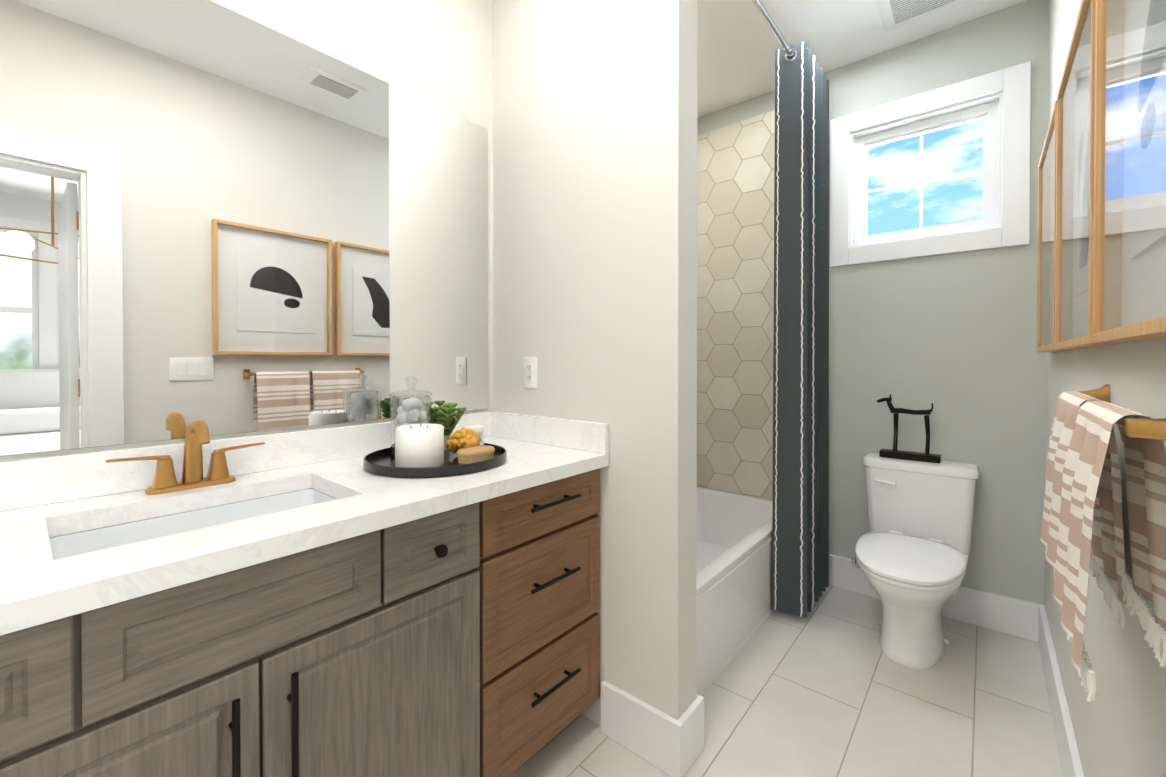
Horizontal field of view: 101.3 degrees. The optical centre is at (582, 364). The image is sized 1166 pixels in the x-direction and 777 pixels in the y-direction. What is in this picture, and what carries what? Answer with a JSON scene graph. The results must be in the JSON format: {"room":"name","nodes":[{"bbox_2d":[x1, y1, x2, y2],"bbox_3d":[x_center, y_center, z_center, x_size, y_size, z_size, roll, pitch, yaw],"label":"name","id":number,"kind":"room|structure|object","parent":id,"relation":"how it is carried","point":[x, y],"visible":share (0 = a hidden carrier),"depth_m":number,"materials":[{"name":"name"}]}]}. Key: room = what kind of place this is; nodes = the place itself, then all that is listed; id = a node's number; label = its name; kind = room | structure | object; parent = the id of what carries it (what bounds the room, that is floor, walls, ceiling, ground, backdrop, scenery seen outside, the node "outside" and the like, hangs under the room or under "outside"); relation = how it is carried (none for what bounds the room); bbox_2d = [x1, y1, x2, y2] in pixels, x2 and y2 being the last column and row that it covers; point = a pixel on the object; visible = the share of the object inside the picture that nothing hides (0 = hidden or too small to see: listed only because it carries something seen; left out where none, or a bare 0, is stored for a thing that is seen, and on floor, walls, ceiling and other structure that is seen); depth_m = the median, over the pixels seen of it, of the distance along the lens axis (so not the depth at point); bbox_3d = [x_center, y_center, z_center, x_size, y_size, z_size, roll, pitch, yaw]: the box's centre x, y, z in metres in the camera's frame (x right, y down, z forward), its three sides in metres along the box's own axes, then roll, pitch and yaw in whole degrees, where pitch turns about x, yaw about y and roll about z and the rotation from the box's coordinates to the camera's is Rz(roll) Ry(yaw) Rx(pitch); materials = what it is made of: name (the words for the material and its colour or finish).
{"room":"bathroom","nodes":[
{"label":"bathroom","id":0,"kind":"room"},
{"bbox_2d":[0,0,492,460],"bbox_3d":[-0.669,-0.192,1.718,0.140,2.820,4.287,0,1,40],"label":"wall","id":1,"kind":"structure","parent":0,"point":[437,52],"depth_m":1.67,"materials":[{"name":"paint"}]},
{"bbox_2d":[0,0,487,455],"bbox_3d":[-1.064,-0.377,1.131,0.006,1.129,2.103,0,1,40],"label":"mirror","id":2,"kind":"object","parent":1,"relation":"attached to","point":[218,219],"visible":1,"depth_m":1.25,"materials":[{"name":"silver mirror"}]},
{"bbox_2d":[0,411,491,510],"bbox_3d":[-1.129,0.249,1.046,0.020,0.100,2.376,0,1,40],"label":"backsplash","id":3,"kind":"structure","parent":1,"relation":"attached to","point":[29,482],"depth_m":1.13,"materials":[{"name":"white stone"}]},
{"bbox_2d":[492,0,697,725],"bbox_3d":[-0.007,-0.192,1.731,0.854,2.820,0.120,0,1,40],"label":"wall","id":4,"kind":"structure","parent":0,"point":[594,207],"depth_m":1.55,"materials":[{"name":"paint"}]},
{"bbox_2d":[523,357,536,388],"bbox_3d":[-0.202,0.032,1.813,0.074,0.120,0.008,0,1,40],"label":"electrical outlet plate","id":5,"kind":"object","parent":4,"relation":"attached to","point":[529,372],"visible":1,"depth_m":1.81,"materials":[{"name":"plastic"}]},
{"bbox_2d":[492,411,608,454],"bbox_3d":[-0.141,0.243,1.753,0.578,0.100,0.020,0,1,40],"label":"backsplash","id":6,"kind":"structure","parent":4,"relation":"attached to","point":[582,435],"depth_m":1.71,"materials":[{"name":"white stone"}]},
{"bbox_2d":[601,680,692,776],"bbox_3d":[0.178,1.138,1.497,0.296,0.165,0.024,0,1,40],"label":"baseboard","id":7,"kind":"structure","parent":4,"relation":"attached to","point":[666,743],"depth_m":1.46,"materials":[{"name":"white wood"}]},
{"bbox_2d":[511,585,1062,776],"bbox_3d":[0.053,1.253,1.120,2.030,0.060,4.287,0,1,40],"label":"floor","id":8,"kind":"structure","parent":0,"point":[827,687],"depth_m":1.67,"materials":[{"name":"tile"}]},
{"bbox_2d":[0,463,608,776],"bbox_3d":[-0.908,0.783,0.863,0.600,0.885,2.376,0,1,40],"label":"bathroom vanity","id":9,"kind":"object","parent":8,"relation":"on","point":[322,602],"depth_m":0.96,"materials":[{"name":"brown wood"}]},
{"bbox_2d":[0,435,608,622],"bbox_3d":[-0.909,0.320,0.860,0.598,0.040,2.376,0,1,40],"label":"countertop","id":10,"kind":"structure","parent":9,"relation":"on","point":[35,579],"depth_m":0.94,"materials":[{"name":"white stone"}]},
{"bbox_2d":[104,420,267,494],"bbox_3d":[-0.915,0.214,1.133,0.147,0.167,0.299,0,1,40],"label":"faucet","id":11,"kind":"object","parent":10,"relation":"on","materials":[{"name":"gold metal"}]},
{"bbox_2d":[56,483,335,554],"bbox_3d":[-0.777,0.403,1.017,0.346,0.152,0.520,0,1,40],"label":"sink","id":12,"kind":"object","parent":10,"relation":"in","point":[81,536],"depth_m":1.09,"materials":[{"name":"white ceramic"}]},
{"bbox_2d":[363,377,506,477],"bbox_3d":[-0.439,0.167,1.443,0.410,0.254,0.410,0,1,40],"label":"tray","id":13,"kind":"object","parent":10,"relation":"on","point":[432,449],"visible":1,"depth_m":1.40,"materials":[{"name":"paint"}]},
{"bbox_2d":[389,377,432,459],"bbox_3d":[-0.539,0.165,1.499,0.128,0.251,0.128,0,1,40],"label":"jar","id":14,"kind":"object","parent":13,"relation":"on","point":[408,412],"depth_m":1.47,"materials":[{"name":"clear glass"}]},
{"bbox_2d":[395,423,443,470],"bbox_3d":[-0.466,0.231,1.365,0.132,0.114,0.132,0,1,40],"label":"candle","id":15,"kind":"object","parent":13,"relation":"on","point":[416,445],"depth_m":1.31,"materials":[{"name":"wax"}]},
{"bbox_2d":[696,486,773,695],"bbox_3d":[0.487,1.008,2.388,0.746,0.410,1.478,0,1,40],"label":"bathtub","id":16,"kind":"object","parent":8,"relation":"on","point":[734,610],"visible":0.21,"depth_m":2.11,"materials":[{"name":"ceramic"}]},
{"bbox_2d":[851,453,978,669],"bbox_3d":[1.388,0.838,2.091,0.522,0.757,0.776,0,1,40],"label":"toilet","id":17,"kind":"object","parent":8,"relation":"on","point":[912,551],"visible":0.98,"depth_m":2.07,"materials":[{"name":"ceramic"}]},
{"bbox_2d":[877,394,940,462],"bbox_3d":[1.567,0.302,2.306,0.258,0.307,0.070,0,1,40],"label":"sculpture","id":18,"kind":"object","parent":17,"relation":"on","point":[895,453],"visible":1,"depth_m":2.29,"materials":[{"name":"black metal"}]},
{"bbox_2d":[697,0,1026,117],"bbox_3d":[0.053,-1.647,1.096,2.030,0.100,4.287,0,1,40],"label":"ceiling","id":19,"kind":"structure","parent":0,"point":[738,44],"depth_m":2.33,"materials":[{"name":"white paint"}]},
{"bbox_2d":[876,0,968,31],"bbox_3d":[1.482,-1.594,2.084,0.320,0.021,0.300,0,1,40],"label":"fan","id":20,"kind":"object","parent":19,"relation":"attached to","point":[895,14],"visible":1,"depth_m":2.14,"materials":[{"name":"white plastic"}]},
{"bbox_2d":[697,0,1048,605],"bbox_3d":[1.444,-0.199,2.647,1.890,2.820,0.140,0,1,40],"label":"wall","id":21,"kind":"structure","parent":0,"point":[952,337],"depth_m":2.27,"materials":[{"name":"paint"}]},
{"bbox_2d":[697,110,774,499],"bbox_3d":[0.980,-0.342,2.940,0.800,2.300,0.010,0,1,40],"label":"tile","id":22,"kind":"structure","parent":21,"relation":"attached to","point":[735,246],"depth_m":2.96,"materials":[{"name":"beige tile"}]},
{"bbox_2d":[752,0,828,617],"bbox_3d":[0.837,-0.155,2.083,0.150,2.670,1.502,0,1,40],"label":"curtain","id":23,"kind":"object","parent":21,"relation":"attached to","point":[800,545],"visible":1,"depth_m":2.26,"materials":[{"name":"fabric"}]},
{"bbox_2d":[830,61,1030,266],"bbox_3d":[1.704,-0.930,2.409,0.799,0.799,0.160,0,1,40],"label":"window","id":24,"kind":"structure","parent":21,"relation":"in","point":[1013,83],"depth_m":2.32,"materials":[{"name":"white wood"}]},
{"bbox_2d":[829,554,1032,640],"bbox_3d":[1.626,1.130,2.397,0.955,0.165,0.024,0,1,40],"label":"baseboard","id":25,"kind":"structure","parent":21,"relation":"attached to","point":[1001,613],"depth_m":2.22,"materials":[{"name":"white wood"}]},
{"bbox_2d":[1045,0,1165,776],"bbox_3d":[0.730,-0.181,0.445,0.140,2.820,4.147,0,1,40],"label":"wall","id":26,"kind":"structure","parent":0,"point":[1119,724],"depth_m":0.98,"materials":[{"name":"paint"}]},
{"bbox_2d":[1037,142,1044,351],"bbox_3d":[1.631,-0.419,1.654,0.045,0.745,0.620,0,1,40],"label":"picture frame","id":27,"kind":"object","parent":26,"relation":"attached to","point":[1041,167],"depth_m":1.84,"materials":[{"name":"brown wood"}]},
{"bbox_2d":[1033,603,1084,776],"bbox_3d":[1.186,1.141,1.120,0.020,0.165,2.546,0,1,40],"label":"baseboard","id":28,"kind":"structure","parent":26,"relation":"attached to","point":[1070,759],"depth_m":1.57,"materials":[{"name":"white wood"}]},
{"bbox_2d":[1045,22,1076,351],"bbox_3d":[1.208,-0.414,1.154,0.045,0.745,0.620,0,1,40],"label":"picture frame","id":29,"kind":"object","parent":26,"relation":"attached to","point":[1061,136],"depth_m":1.33,"materials":[{"name":"brown wood"}]},
{"bbox_2d":[1040,384,1165,702],"bbox_3d":[0.872,0.243,0.811,0.110,0.396,0.678,0,1,40],"label":"towel","id":30,"kind":"object","parent":26,"relation":"attached to","point":[1082,513],"visible":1,"depth_m":0.71,"materials":[{"name":"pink fabric"}]},
{"bbox_2d":[1077,0,1165,348],"bbox_3d":[0.786,-0.410,0.654,0.045,0.745,0.620,0,1,40],"label":"picture frame","id":31,"kind":"object","parent":26,"relation":"attached to","point":[1101,274],"depth_m":0.77,"materials":[{"name":"brown wood"}]},
{"label":"outside","id":32,"kind":"structure","parent":0,"visible":0},
{"bbox_2d":[867,119,982,235],"bbox_3d":[6.339,-5.330,7.543,15.000,15.000,0.001,0,1,40],"label":"sky","id":33,"kind":"structure","parent":32,"point":[937,210],"depth_m":8.02,"materials":[{"name":"blue"}]}
]}

